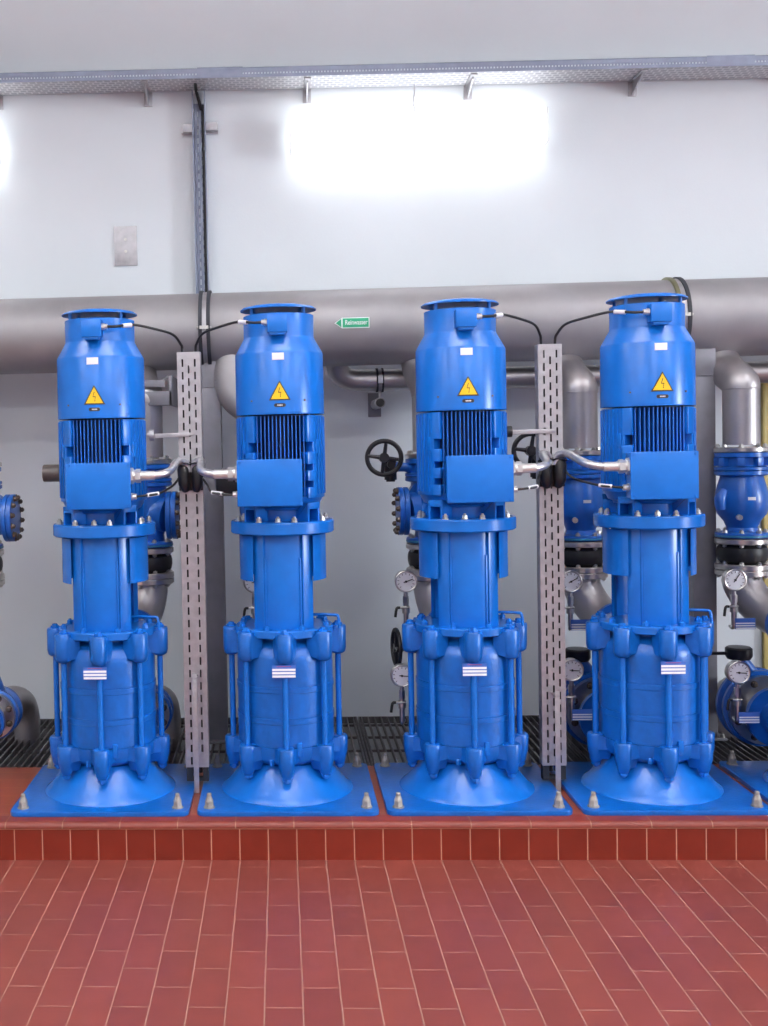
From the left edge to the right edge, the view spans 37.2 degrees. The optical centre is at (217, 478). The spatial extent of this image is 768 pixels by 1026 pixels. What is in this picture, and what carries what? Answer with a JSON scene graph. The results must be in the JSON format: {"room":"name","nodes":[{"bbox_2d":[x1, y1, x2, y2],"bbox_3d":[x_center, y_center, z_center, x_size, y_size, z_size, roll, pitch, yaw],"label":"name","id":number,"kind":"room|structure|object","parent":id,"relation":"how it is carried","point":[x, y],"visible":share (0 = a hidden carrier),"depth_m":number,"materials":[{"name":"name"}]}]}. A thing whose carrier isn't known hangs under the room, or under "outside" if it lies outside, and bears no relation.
{"room":"mechanical room","nodes":[
{"label":"mechanical room","id":0,"kind":"room"},
{"bbox_2d":[0,0,767,765],"bbox_3d":[3.095,-0.235,6.103,18.900,5.700,0.200,-1,2,3],"label":"wall","id":1,"kind":"structure","parent":0,"point":[669,179],"depth_m":6.11,"materials":[{"name":"paint"}]},
{"bbox_2d":[42,464,59,481],"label":"pipe","id":2,"kind":"object","parent":1,"relation":"on","point":[50,473],"depth_m":5.52,"materials":[{"name":"grey metal"}]},
{"bbox_2d":[114,226,137,265],"bbox_3d":[-0.507,-1.281,6.164,0.126,0.216,0.012,-1,2,3],"label":"wall plate","id":3,"kind":"object","parent":1,"relation":"attached to","point":[125,237],"visible":1,"depth_m":6.16,"materials":[{"name":"metal"}]},
{"bbox_2d":[145,375,177,407],"bbox_3d":[-0.352,-0.444,5.835,0.296,0.150,0.695,-1,2,3],"label":"bracket","id":4,"kind":"object","parent":1,"relation":"attached to","point":[157,398],"visible":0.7,"depth_m":5.49,"materials":[{"name":"grey metal"}]},
{"bbox_2d":[182,80,217,293],"bbox_3d":[-0.093,-1.374,6.032,0.200,1.516,0.221,-1,2,3],"label":"cable tray","id":5,"kind":"object","parent":1,"relation":"attached to","point":[207,127],"visible":0.88,"depth_m":6.11,"materials":[{"name":"grey metal"}]},
{"bbox_2d":[368,368,384,416],"bbox_3d":[0.845,-0.457,5.946,0.070,0.248,0.350,-1,2,3],"label":"clamp","id":6,"kind":"object","parent":1,"relation":"attached to","point":[375,402],"visible":0.92,"depth_m":5.83,"materials":[{"name":"grey metal"}]},
{"bbox_2d":[0,55,767,109],"bbox_3d":[0.599,-2.115,5.964,8.604,0.239,0.231,-1,2,3],"label":"cable tray","id":7,"kind":"object","parent":1,"relation":"attached to","point":[717,66],"visible":1,"depth_m":5.89,"materials":[{"name":"metal"}]},
{"bbox_2d":[290,84,547,155],"bbox_3d":[1.059,-1.925,5.978,1.348,0.338,0.165,-1,2,3],"label":"wall lamp","id":8,"kind":"object","parent":1,"relation":"attached to","point":[520,127],"visible":1,"depth_m":5.90,"materials":[{"name":"white plastic"}]},
{"bbox_2d":[291,107,546,154],"bbox_3d":[1.059,-1.845,5.954,1.336,0.176,0.110,-1,2,3],"label":"diffuser","id":9,"kind":"object","parent":8,"relation":"attached to","point":[520,127],"depth_m":5.90,"materials":[{"name":"white plastic"}]},
{"bbox_2d":[511,434,535,462],"label":"handwheel","id":10,"kind":"object","parent":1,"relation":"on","point":[530,450],"depth_m":5.34,"materials":[{"name":"black metal"}]},
{"bbox_2d":[530,473,535,478],"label":"valve","id":11,"kind":"object","parent":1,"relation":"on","point":[533,475],"depth_m":5.41,"materials":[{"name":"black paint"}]},
{"bbox_2d":[761,383,767,668],"bbox_3d":[3.427,0.432,5.990,1.000,1.952,0.030,-1,2,3],"label":"door","id":12,"kind":"structure","parent":1,"relation":"in","point":[764,386],"depth_m":5.99,"materials":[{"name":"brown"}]},
{"bbox_2d":[0,860,767,1025],"bbox_3d":[2.724,1.698,-1.120,18.500,0.100,10.960,-1,2,3],"label":"floor","id":13,"kind":"structure","parent":0,"point":[83,942],"depth_m":3.74,"materials":[{"name":"red tile"}]},
{"bbox_2d":[0,719,157,767],"bbox_3d":[-0.753,1.375,5.790,0.990,0.037,0.954,-1,2,3],"label":"floor grating","id":14,"kind":"structure","parent":13,"relation":"on","point":[46,725],"depth_m":5.69,"materials":[{"name":"grey metal"}]},
{"bbox_2d":[8,686,40,765],"bbox_3d":[-1.059,1.285,5.749,0.228,0.530,0.441,-1,2,3],"label":"pipe","id":15,"kind":"object","parent":14,"relation":"on","point":[28,728],"visible":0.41,"depth_m":5.84,"materials":[{"name":"silver metal"}]},
{"bbox_2d":[0,677,22,738],"bbox_3d":[-1.132,1.059,5.468,0.341,0.405,0.120,-1,2,3],"label":"valve","id":16,"kind":"object","parent":15,"relation":"attached to","point":[12,695],"visible":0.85,"depth_m":5.45,"materials":[{"name":"blue paint"}]},
{"bbox_2d":[0,579,4,586],"bbox_3d":[-1.203,0.688,5.513,0.248,0.349,0.524,-1,2,3],"label":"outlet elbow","id":17,"kind":"object","parent":16,"relation":"on","point":[2,582],"visible":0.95,"depth_m":5.61,"materials":[{"name":"metal"}]},
{"bbox_2d":[0,548,4,579],"bbox_3d":[-1.200,0.433,5.643,0.248,0.151,0.248,-1,2,3],"label":"rubber compensator","id":18,"kind":"object","parent":17,"relation":"on","point":[2,575],"visible":0.98,"depth_m":5.63,"materials":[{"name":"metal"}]},
{"bbox_2d":[0,484,24,548],"bbox_3d":[-1.158,0.193,5.617,0.343,0.325,0.276,-1,2,3],"label":"valve","id":19,"kind":"object","parent":18,"relation":"on","point":[11,520],"visible":1,"depth_m":5.52,"materials":[{"name":"blue paint"}]},
{"bbox_2d":[0,694,15,736],"bbox_3d":[-1.091,1.145,5.296,0.220,0.220,0.235,-1,2,3],"label":"suction nozzle","id":20,"kind":"object","parent":16,"relation":"attached to","point":[7,709],"visible":1,"depth_m":5.38,"materials":[{"name":"metal"}]},
{"bbox_2d":[156,684,181,763],"bbox_3d":[-0.315,1.271,5.707,0.228,0.530,0.441,-1,2,3],"label":"pipe","id":21,"kind":"object","parent":14,"relation":"on","point":[174,729],"visible":0.09,"depth_m":5.80,"materials":[{"name":"silver metal"}]},
{"bbox_2d":[156,685,173,730],"bbox_3d":[-0.389,1.044,5.426,0.341,0.405,0.120,-1,2,3],"label":"valve","id":22,"kind":"object","parent":21,"relation":"attached to","point":[167,697],"visible":0.13,"depth_m":5.38,"materials":[{"name":"blue paint"}]},
{"bbox_2d":[10,308,193,816],"bbox_3d":[-0.492,0.321,4.897,0.742,2.108,0.692,-1,2,3],"label":"pump","id":23,"kind":"object","parent":13,"relation":"on","point":[102,763],"visible":0.98,"depth_m":4.74,"materials":[{"name":"blue paint"}]},
{"bbox_2d":[107,323,183,351],"bbox_3d":[-0.303,-0.589,4.788,0.386,0.147,0.031,-2,2,-36],"label":"power cable","id":24,"kind":"object","parent":23,"relation":"attached to","point":[124,325],"visible":1,"depth_m":4.78,"materials":[{"name":"black rubber"}]},
{"bbox_2d":[138,577,173,622],"bbox_3d":[-0.369,0.672,5.459,0.248,0.349,0.540,-1,2,13],"label":"outlet elbow","id":25,"kind":"object","parent":23,"relation":"attached to","point":[152,594],"visible":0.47,"depth_m":5.50,"materials":[{"name":"metal"}]},
{"bbox_2d":[148,546,173,579],"bbox_3d":[-0.343,0.416,5.594,0.248,0.151,0.248,-1,2,3],"label":"rubber compensator","id":26,"kind":"object","parent":25,"relation":"on","point":[159,559],"visible":0.49,"depth_m":5.50,"materials":[{"name":"rubber"}]},
{"bbox_2d":[144,481,180,548],"bbox_3d":[-0.325,0.177,5.570,0.293,0.325,0.276,-1,2,3],"label":"valve","id":27,"kind":"object","parent":26,"relation":"on","point":[163,509],"visible":0.68,"depth_m":5.48,"materials":[{"name":"blue paint"}]},
{"bbox_2d":[147,464,169,470],"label":"valve","id":28,"kind":"object","parent":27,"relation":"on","point":[150,467],"depth_m":5.48,"materials":[{"name":"blue paint"}]},
{"bbox_2d":[144,366,171,463],"bbox_3d":[-0.363,-0.383,5.651,0.264,0.615,0.410,-1,2,3],"label":"pipe","id":29,"kind":"object","parent":28,"relation":"on","point":[154,416],"visible":0.33,"depth_m":5.51,"materials":[{"name":"silver metal"}]},
{"bbox_2d":[147,476,171,482],"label":"valve","id":30,"kind":"object","parent":27,"relation":"on","point":[166,479],"depth_m":5.49,"materials":[{"name":"blue paint"}]},
{"bbox_2d":[137,477,178,497],"bbox_3d":[-0.226,0.020,4.745,0.065,0.108,0.293,0,2,39],"label":"cable","id":31,"kind":"object","parent":23,"relation":"attached to","point":[151,494],"visible":1,"depth_m":4.67,"materials":[{"name":"black rubber"}]},
{"bbox_2d":[156,693,169,728],"bbox_3d":[-0.347,1.130,5.254,0.220,0.220,0.235,-1,2,3],"label":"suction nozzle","id":32,"kind":"object","parent":23,"relation":"attached to","point":[166,708],"visible":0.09,"depth_m":5.33,"materials":[{"name":"metal"}]},
{"bbox_2d":[142,457,189,479],"bbox_3d":[-0.205,-0.044,4.742,0.086,0.091,0.313,0,2,39],"label":"conduit","id":33,"kind":"object","parent":23,"relation":"attached to","point":[146,475],"visible":1,"depth_m":4.67,"materials":[{"name":"silver metal"}]},
{"bbox_2d":[147,352,209,792],"bbox_3d":[-0.174,0.408,4.905,0.236,1.919,0.120,-1,2,3],"label":"column","id":34,"kind":"structure","parent":13,"relation":"on","point":[189,372],"depth_m":4.90,"materials":[{"name":"grey metal"}]},
{"bbox_2d":[177,462,202,492],"bbox_3d":[-0.118,-0.010,4.864,0.123,0.139,0.062,-1,2,3],"label":"cable bundle","id":35,"kind":"object","parent":34,"relation":"attached to","point":[188,481],"visible":0.7,"depth_m":4.84,"materials":[{"name":"black rubber"}]},
{"bbox_2d":[167,717,369,765],"bbox_3d":[0.245,1.355,5.734,0.990,0.037,0.954,-1,2,3],"label":"floor grating","id":36,"kind":"structure","parent":13,"relation":"on","point":[347,720],"depth_m":5.72,"materials":[{"name":"grey metal"}]},
{"bbox_2d":[201,361,230,743],"bbox_3d":[-0.022,0.366,5.725,0.180,1.946,0.180,-1,2,3],"label":"post","id":37,"kind":"object","parent":36,"relation":"on","point":[211,406],"visible":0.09,"depth_m":5.67,"materials":[{"name":"grey metal"}]},
{"bbox_2d":[0,277,767,373],"bbox_3d":[3.054,-0.816,5.565,18.400,0.386,0.386,-1,2,3],"label":"pipe","id":38,"kind":"object","parent":37,"relation":"on","point":[731,314],"visible":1,"depth_m":5.54,"materials":[{"name":"silver metal"}]},
{"bbox_2d":[197,290,211,364],"bbox_3d":[-0.057,-0.755,5.738,0.072,0.414,0.420,-1,2,3],"label":"clamp","id":39,"kind":"object","parent":38,"relation":"attached to","point":[204,297],"visible":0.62,"depth_m":5.56,"materials":[{"name":"grey metal"}]},
{"bbox_2d":[335,317,369,327],"bbox_3d":[0.659,-0.767,5.505,0.172,0.052,0.010,-1,2,3],"label":"arrow sign","id":40,"kind":"object","parent":38,"relation":"attached to","point":[352,322],"visible":1,"depth_m":5.50,"materials":[{"name":"green plastic"}]},
{"bbox_2d":[326,361,767,390],"bbox_3d":[3.425,-0.616,5.636,5.776,0.259,0.222,-1,2,3],"label":"pipe","id":41,"kind":"object","parent":38,"relation":"attached to","point":[347,378],"visible":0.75,"depth_m":5.77,"materials":[{"name":"silver metal"}]},
{"bbox_2d":[662,277,693,334],"bbox_3d":[2.270,-0.800,5.606,0.072,0.414,0.420,-1,2,3],"label":"clamp","id":42,"kind":"object","parent":38,"relation":"attached to","point":[679,284],"visible":0.3,"depth_m":5.43,"materials":[{"name":"grey metal"}]},
{"bbox_2d":[197,303,378,816],"bbox_3d":[0.281,0.306,4.853,0.742,2.108,0.692,-1,2,3],"label":"pump","id":43,"kind":"object","parent":13,"relation":"on","point":[286,745],"visible":1,"depth_m":4.70,"materials":[{"name":"blue paint"}]},
{"bbox_2d":[190,457,225,478],"bbox_3d":[-0.058,-0.046,4.734,0.092,0.091,0.304,-2,2,-28],"label":"conduit","id":44,"kind":"object","parent":43,"relation":"attached to","point":[216,474],"visible":1,"depth_m":4.65,"materials":[{"name":"silver metal"}]},
{"bbox_2d":[202,477,232,495],"bbox_3d":[-0.032,0.016,4.734,0.070,0.108,0.283,-2,2,-29],"label":"cable","id":45,"kind":"object","parent":43,"relation":"attached to","point":[212,492],"visible":0.86,"depth_m":4.64,"materials":[{"name":"black rubber"}]},
{"bbox_2d":[194,320,260,351],"bbox_3d":[0.035,-0.596,4.769,0.387,0.147,0.032,0,2,42],"label":"power cable","id":46,"kind":"object","parent":43,"relation":"attached to","point":[245,322],"visible":1,"depth_m":4.76,"materials":[{"name":"black rubber"}]},
{"bbox_3d":[0.285,0.660,5.429,0.289,0.349,0.524,-1,2,3],"label":"outlet elbow","id":47,"kind":"object","parent":43,"relation":"attached to","visible":0},
{"bbox_2d":[243,574,254,617],"bbox_3d":[0.172,0.575,5.299,0.110,0.290,0.126,-1,2,3],"label":"pressure gauge","id":48,"kind":"object","parent":47,"relation":"attached to","point":[249,586],"visible":0.32,"depth_m":5.25,"materials":[{"name":"metal"}]},
{"bbox_3d":[0.267,0.405,5.560,0.248,0.151,0.248,-1,2,3],"label":"rubber compensator","id":49,"kind":"object","parent":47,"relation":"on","visible":0},
{"bbox_2d":[239,507,243,515],"bbox_3d":[0.247,0.165,5.546,0.275,0.325,0.260,-1,2,3],"label":"valve","id":50,"kind":"object","parent":49,"relation":"on","point":[241,508],"depth_m":5.48,"materials":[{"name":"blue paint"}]},
{"bbox_2d":[216,464,236,495],"bbox_3d":[0.187,-0.002,5.551,0.388,0.162,0.246,-1,2,3],"label":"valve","id":51,"kind":"object","parent":50,"relation":"on","point":[222,485],"visible":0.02,"depth_m":5.47,"materials":[{"name":"black metal"}]},
{"bbox_2d":[214,355,242,418],"bbox_3d":[0.176,-0.405,5.597,0.442,0.640,0.250,0,2,41],"label":"pipe","id":52,"kind":"object","parent":51,"relation":"on","point":[224,372],"visible":0.1,"depth_m":5.58,"materials":[{"name":"silver metal"}]},
{"bbox_2d":[0,828,767,859],"bbox_3d":[3.027,1.408,4.331,18.500,0.130,0.012,-1,2,3],"label":"plinth riser","id":53,"kind":"object","parent":13,"relation":"attached to","point":[226,843],"depth_m":4.46,"materials":[{"name":"red tile"}]},
{"bbox_2d":[0,814,767,828],"bbox_3d":[3.027,1.329,4.360,18.500,0.025,0.086,-1,2,3],"label":"plinth nosing","id":54,"kind":"object","parent":13,"relation":"attached to","point":[574,820],"depth_m":4.47,"materials":[{"name":"red tile"}]},
{"bbox_2d":[0,764,767,821],"bbox_3d":[3.048,1.373,4.717,18.500,0.134,0.763,-1,2,3],"label":"plinth","id":55,"kind":"object","parent":13,"relation":"on","point":[14,781],"depth_m":4.93,"materials":[{"name":"red tile"}]},
{"bbox_2d":[358,715,583,765],"bbox_3d":[1.243,1.336,5.678,0.990,0.037,0.954,-1,2,3],"label":"floor grating","id":56,"kind":"structure","parent":13,"relation":"on","point":[530,721],"depth_m":5.82,"materials":[{"name":"grey metal"}]},
{"bbox_3d":[1.207,1.241,5.621,0.228,0.530,0.441,-1,2,3],"label":"pipe","id":57,"kind":"object","parent":56,"relation":"on","visible":0},
{"bbox_2d":[390,627,415,665],"bbox_3d":[1.065,0.960,5.300,0.472,0.521,0.204,-1,2,3],"label":"handwheel","id":58,"kind":"object","parent":57,"relation":"attached to","point":[397,650],"visible":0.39,"depth_m":5.29,"materials":[{"name":"black metal"}]},
{"bbox_2d":[390,663,407,724],"bbox_3d":[0.834,0.982,5.114,0.110,0.290,0.126,-1,2,3],"label":"pressure gauge","id":59,"kind":"object","parent":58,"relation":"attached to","point":[398,673],"visible":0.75,"depth_m":5.06,"materials":[{"name":"metal"}]},
{"bbox_2d":[414,575,430,615],"bbox_3d":[1.068,0.645,5.379,0.248,0.349,0.536,-1,2,-4],"label":"outlet elbow","id":60,"kind":"object","parent":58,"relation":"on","point":[422,591],"visible":0.23,"depth_m":5.43,"materials":[{"name":"metal"}]},
{"bbox_2d":[406,542,419,575],"bbox_3d":[1.052,0.390,5.515,0.248,0.151,0.248,-1,2,3],"label":"rubber compensator","id":61,"kind":"object","parent":60,"relation":"on","point":[413,554],"visible":0.27,"depth_m":5.46,"materials":[{"name":"rubber"}]},
{"bbox_2d":[391,477,429,543],"bbox_3d":[1.016,0.151,5.495,0.308,0.325,0.276,-1,2,3],"label":"valve","id":62,"kind":"object","parent":61,"relation":"on","point":[408,503],"visible":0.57,"depth_m":5.41,"materials":[{"name":"blue paint"}]},
{"bbox_2d":[365,439,416,481],"bbox_3d":[0.960,-0.093,5.439,0.451,0.210,0.246,-3,2,-36],"label":"valve","id":63,"kind":"object","parent":62,"relation":"on","point":[390,466],"visible":0.52,"depth_m":5.39,"materials":[{"name":"black metal"}]},
{"bbox_2d":[401,359,418,458],"bbox_3d":[1.040,-0.410,5.572,0.248,0.615,0.410,-1,2,3],"label":"pipe","id":64,"kind":"object","parent":63,"relation":"on","point":[408,367],"visible":0.23,"depth_m":5.49,"materials":[{"name":"silver metal"}]},
{"bbox_2d":[374,298,572,815],"bbox_3d":[1.053,0.291,4.810,0.742,2.108,0.692,-1,2,3],"label":"pump","id":65,"kind":"object","parent":13,"relation":"on","point":[467,745],"visible":1,"depth_m":4.65,"materials":[{"name":"blue paint"}]},
{"bbox_2d":[394,570,416,622],"bbox_3d":[0.876,0.569,5.259,0.110,0.290,0.126,-1,2,3],"label":"pressure gauge","id":66,"kind":"object","parent":65,"relation":"attached to","point":[405,581],"visible":0.9,"depth_m":5.21,"materials":[{"name":"metal"}]},
{"bbox_2d":[482,313,541,343],"bbox_3d":[1.243,-0.616,4.700,0.387,0.154,0.031,-2,2,-36],"label":"power cable","id":67,"kind":"object","parent":65,"relation":"attached to","point":[496,315],"visible":1,"depth_m":4.69,"materials":[{"name":"black rubber"}]},
{"bbox_2d":[518,471,541,490],"bbox_3d":[1.326,-0.010,4.657,0.068,0.108,0.287,0,2,37],"label":"cable","id":68,"kind":"object","parent":65,"relation":"attached to","point":[536,486],"visible":0.82,"depth_m":4.57,"materials":[{"name":"black rubber"}]},
{"bbox_2d":[524,450,552,472],"bbox_3d":[1.349,-0.074,4.654,0.090,0.091,0.307,0,2,36],"label":"conduit","id":69,"kind":"object","parent":65,"relation":"attached to","point":[544,455],"visible":1,"depth_m":4.57,"materials":[{"name":"silver metal"}]},
{"bbox_2d":[507,344,566,791],"bbox_3d":[1.365,0.382,4.818,0.250,1.913,0.120,-1,2,3],"label":"column","id":70,"kind":"structure","parent":13,"relation":"on","point":[548,430],"depth_m":4.82,"materials":[{"name":"grey metal"}]},
{"bbox_2d":[538,457,566,488],"bbox_3d":[1.429,-0.028,4.777,0.123,0.139,0.062,-1,2,3],"label":"cable bundle","id":71,"kind":"object","parent":70,"relation":"attached to","point":[554,475],"visible":0.79,"depth_m":4.75,"materials":[{"name":"black rubber"}]},
{"bbox_2d":[550,292,767,815],"bbox_3d":[1.833,0.276,4.766,0.742,2.108,0.692,-1,2,3],"label":"pump","id":72,"kind":"object","parent":13,"relation":"on","point":[651,743],"visible":0.98,"depth_m":4.61,"materials":[{"name":"blue paint"}]},
{"bbox_2d":[566,677,592,741],"bbox_3d":[1.784,1.089,5.134,0.320,0.320,0.235,-1,2,3],"label":"suction nozzle","id":73,"kind":"object","parent":72,"relation":"attached to","point":[583,690],"visible":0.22,"depth_m":5.22,"materials":[{"name":"metal"}]},
{"bbox_2d":[565,658,592,720],"bbox_3d":[1.605,0.949,5.070,0.144,0.290,0.126,-1,2,3],"label":"pressure gauge","id":74,"kind":"object","parent":73,"relation":"attached to","point":[574,668],"visible":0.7,"depth_m":5.01,"materials":[{"name":"metal"}]},
{"bbox_2d":[553,449,617,470],"bbox_3d":[1.511,-0.077,4.645,0.079,0.091,0.325,-2,2,-36],"label":"conduit","id":75,"kind":"object","parent":72,"relation":"attached to","point":[604,466],"visible":1,"depth_m":4.59,"materials":[{"name":"silver metal"}]},
{"bbox_2d":[565,573,611,618],"bbox_3d":[1.825,0.630,5.331,0.248,0.349,0.562,-2,2,-16],"label":"outlet elbow","id":76,"kind":"object","parent":72,"relation":"attached to","point":[591,598],"visible":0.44,"depth_m":5.36,"materials":[{"name":"metal"}]},
{"bbox_2d":[564,570,589,630],"bbox_3d":[1.646,0.565,5.216,0.143,0.290,0.126,-1,2,3],"label":"pressure gauge","id":77,"kind":"object","parent":76,"relation":"attached to","point":[573,579],"visible":0.79,"depth_m":5.16,"materials":[{"name":"metal"}]},
{"bbox_2d":[564,541,603,573],"bbox_3d":[1.776,0.376,5.474,0.248,0.151,0.248,-1,2,3],"label":"rubber compensator","id":78,"kind":"object","parent":76,"relation":"on","point":[580,557],"visible":0.65,"depth_m":5.37,"materials":[{"name":"rubber"}]},
{"bbox_2d":[563,474,604,541],"bbox_3d":[1.756,0.136,5.461,0.275,0.325,0.260,-1,2,3],"label":"valve","id":79,"kind":"object","parent":78,"relation":"on","point":[581,500],"visible":0.65,"depth_m":5.37,"materials":[{"name":"blue paint"}]},
{"bbox_2d":[564,457,600,473],"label":"valve","id":80,"kind":"object","parent":79,"relation":"on","point":[573,467],"depth_m":5.36,"materials":[{"name":"blue paint"}]},
{"bbox_2d":[562,354,600,455],"bbox_3d":[1.764,-0.424,5.531,0.248,0.615,0.410,-1,2,3],"label":"pipe","id":81,"kind":"object","parent":80,"relation":"on","point":[579,385],"visible":0.64,"depth_m":5.39,"materials":[{"name":"silver metal"}]},
{"bbox_2d":[582,455,600,461],"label":"valve","id":82,"kind":"object","parent":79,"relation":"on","point":[597,458],"depth_m":5.34,"materials":[{"name":"blue paint"}]},
{"bbox_2d":[566,470,622,488],"bbox_3d":[1.534,-0.014,4.644,0.061,0.107,0.306,-3,2,-36],"label":"cable","id":83,"kind":"object","parent":72,"relation":"attached to","point":[601,485],"visible":1,"depth_m":4.57,"materials":[{"name":"black rubber"}]},
{"bbox_2d":[554,310,643,343],"bbox_3d":[1.584,-0.623,4.681,0.392,0.154,0.032,0,2,42],"label":"power cable","id":84,"kind":"object","parent":72,"relation":"attached to","point":[610,311],"visible":1,"depth_m":4.67,"materials":[{"name":"black rubber"}]},
{"bbox_2d":[566,736,767,763],"bbox_3d":[2.241,1.317,5.621,0.990,0.037,0.954,-1,2,3],"label":"floor grating","id":85,"kind":"structure","parent":13,"relation":"on","point":[743,751],"depth_m":5.40,"materials":[{"name":"grey metal"}]},
{"bbox_2d":[566,730,584,761],"bbox_3d":[1.812,1.204,5.595,0.320,0.580,0.460,-1,2,3],"label":"pipe","id":86,"kind":"object","parent":85,"relation":"on","point":[568,735],"visible":0.02,"depth_m":5.71,"materials":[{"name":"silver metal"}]},
{"bbox_2d":[566,720,586,744],"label":"valve","id":87,"kind":"object","parent":86,"relation":"attached to","point":[568,728],"depth_m":5.27,"materials":[{"name":"blue paint"}]},
{"bbox_2d":[565,646,591,685],"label":"valve","id":88,"kind":"object","parent":86,"relation":"attached to","point":[582,655],"depth_m":5.26,"materials":[{"name":"blue paint"}]},
{"bbox_2d":[685,348,727,740],"bbox_3d":[2.411,0.319,5.587,0.180,1.946,0.180,-1,2,3],"label":"post","id":89,"kind":"object","parent":85,"relation":"on","point":[702,585],"visible":0.49,"depth_m":5.53,"materials":[{"name":"grey metal"}]},
{"bbox_2d":[719,750,767,802],"bbox_3d":[2.608,0.261,4.722,0.742,2.108,0.692,-1,2,3],"label":"pump","id":90,"kind":"object","parent":13,"relation":"on","point":[753,775],"visible":1,"depth_m":4.93,"materials":[{"name":"blue paint"}]},
{"bbox_2d":[714,569,767,635],"bbox_3d":[2.601,0.615,5.286,0.248,0.349,0.572,-2,2,-19],"label":"outlet elbow","id":91,"kind":"object","parent":90,"relation":"attached to","point":[752,600],"visible":0.64,"depth_m":5.32,"materials":[{"name":"metal"}]},
{"bbox_2d":[721,568,755,628],"bbox_3d":[2.384,0.554,5.174,0.143,0.290,0.126,-1,2,3],"label":"pressure gauge","id":92,"kind":"object","parent":91,"relation":"attached to","point":[733,579],"visible":1,"depth_m":5.12,"materials":[{"name":"metal"}]},
{"bbox_2d":[714,537,767,571],"bbox_3d":[2.542,0.361,5.431,0.248,0.151,0.248,-1,2,3],"label":"rubber compensator","id":93,"kind":"object","parent":91,"relation":"on","point":[746,555],"visible":0.98,"depth_m":5.33,"materials":[{"name":"rubber"}]},
{"bbox_2d":[714,470,767,538],"bbox_3d":[2.522,0.121,5.417,0.275,0.325,0.260,-1,2,3],"label":"valve","id":94,"kind":"object","parent":93,"relation":"on","point":[741,497],"visible":0.98,"depth_m":5.33,"materials":[{"name":"blue paint"}]},
{"bbox_2d":[714,452,767,470],"bbox_3d":[2.533,-0.076,5.418,0.246,0.104,0.246,-1,2,3],"label":"valve","id":95,"kind":"object","parent":94,"relation":"on","point":[737,461],"visible":0.88,"depth_m":5.32,"materials":[{"name":"blue paint"}]},
{"bbox_2d":[713,350,767,452],"bbox_3d":[2.530,-0.439,5.487,0.248,0.615,0.410,-1,2,3],"label":"pipe","id":96,"kind":"object","parent":95,"relation":"on","point":[739,383],"visible":0.8,"depth_m":5.35,"materials":[{"name":"silver metal"}]},
{"bbox_2d":[728,675,767,744],"bbox_3d":[2.527,1.075,5.092,0.320,0.320,0.235,-1,2,3],"label":"suction nozzle","id":97,"kind":"object","parent":90,"relation":"attached to","point":[754,692],"visible":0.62,"depth_m":5.17,"materials":[{"name":"metal"}]},
{"bbox_2d":[724,660,759,722],"bbox_3d":[2.334,0.952,5.030,0.144,0.290,0.126,-1,2,3],"label":"pressure gauge","id":98,"kind":"object","parent":97,"relation":"attached to","point":[738,672],"visible":1,"depth_m":4.97,"materials":[{"name":"metal"}]},
{"bbox_2d":[717,677,738,740],"bbox_3d":[2.556,1.190,5.553,0.320,0.580,0.460,-1,2,3],"label":"pipe","id":99,"kind":"object","parent":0,"point":[721,729],"visible":0.09,"depth_m":5.63,"materials":[{"name":"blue metal"}]},
{"bbox_2d":[711,645,767,745],"bbox_3d":[2.492,1.016,5.265,0.442,0.461,0.120,-1,2,3],"label":"valve","id":100,"kind":"object","parent":99,"relation":"attached to","point":[743,653],"visible":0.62,"depth_m":5.23,"materials":[{"name":"blue paint"}]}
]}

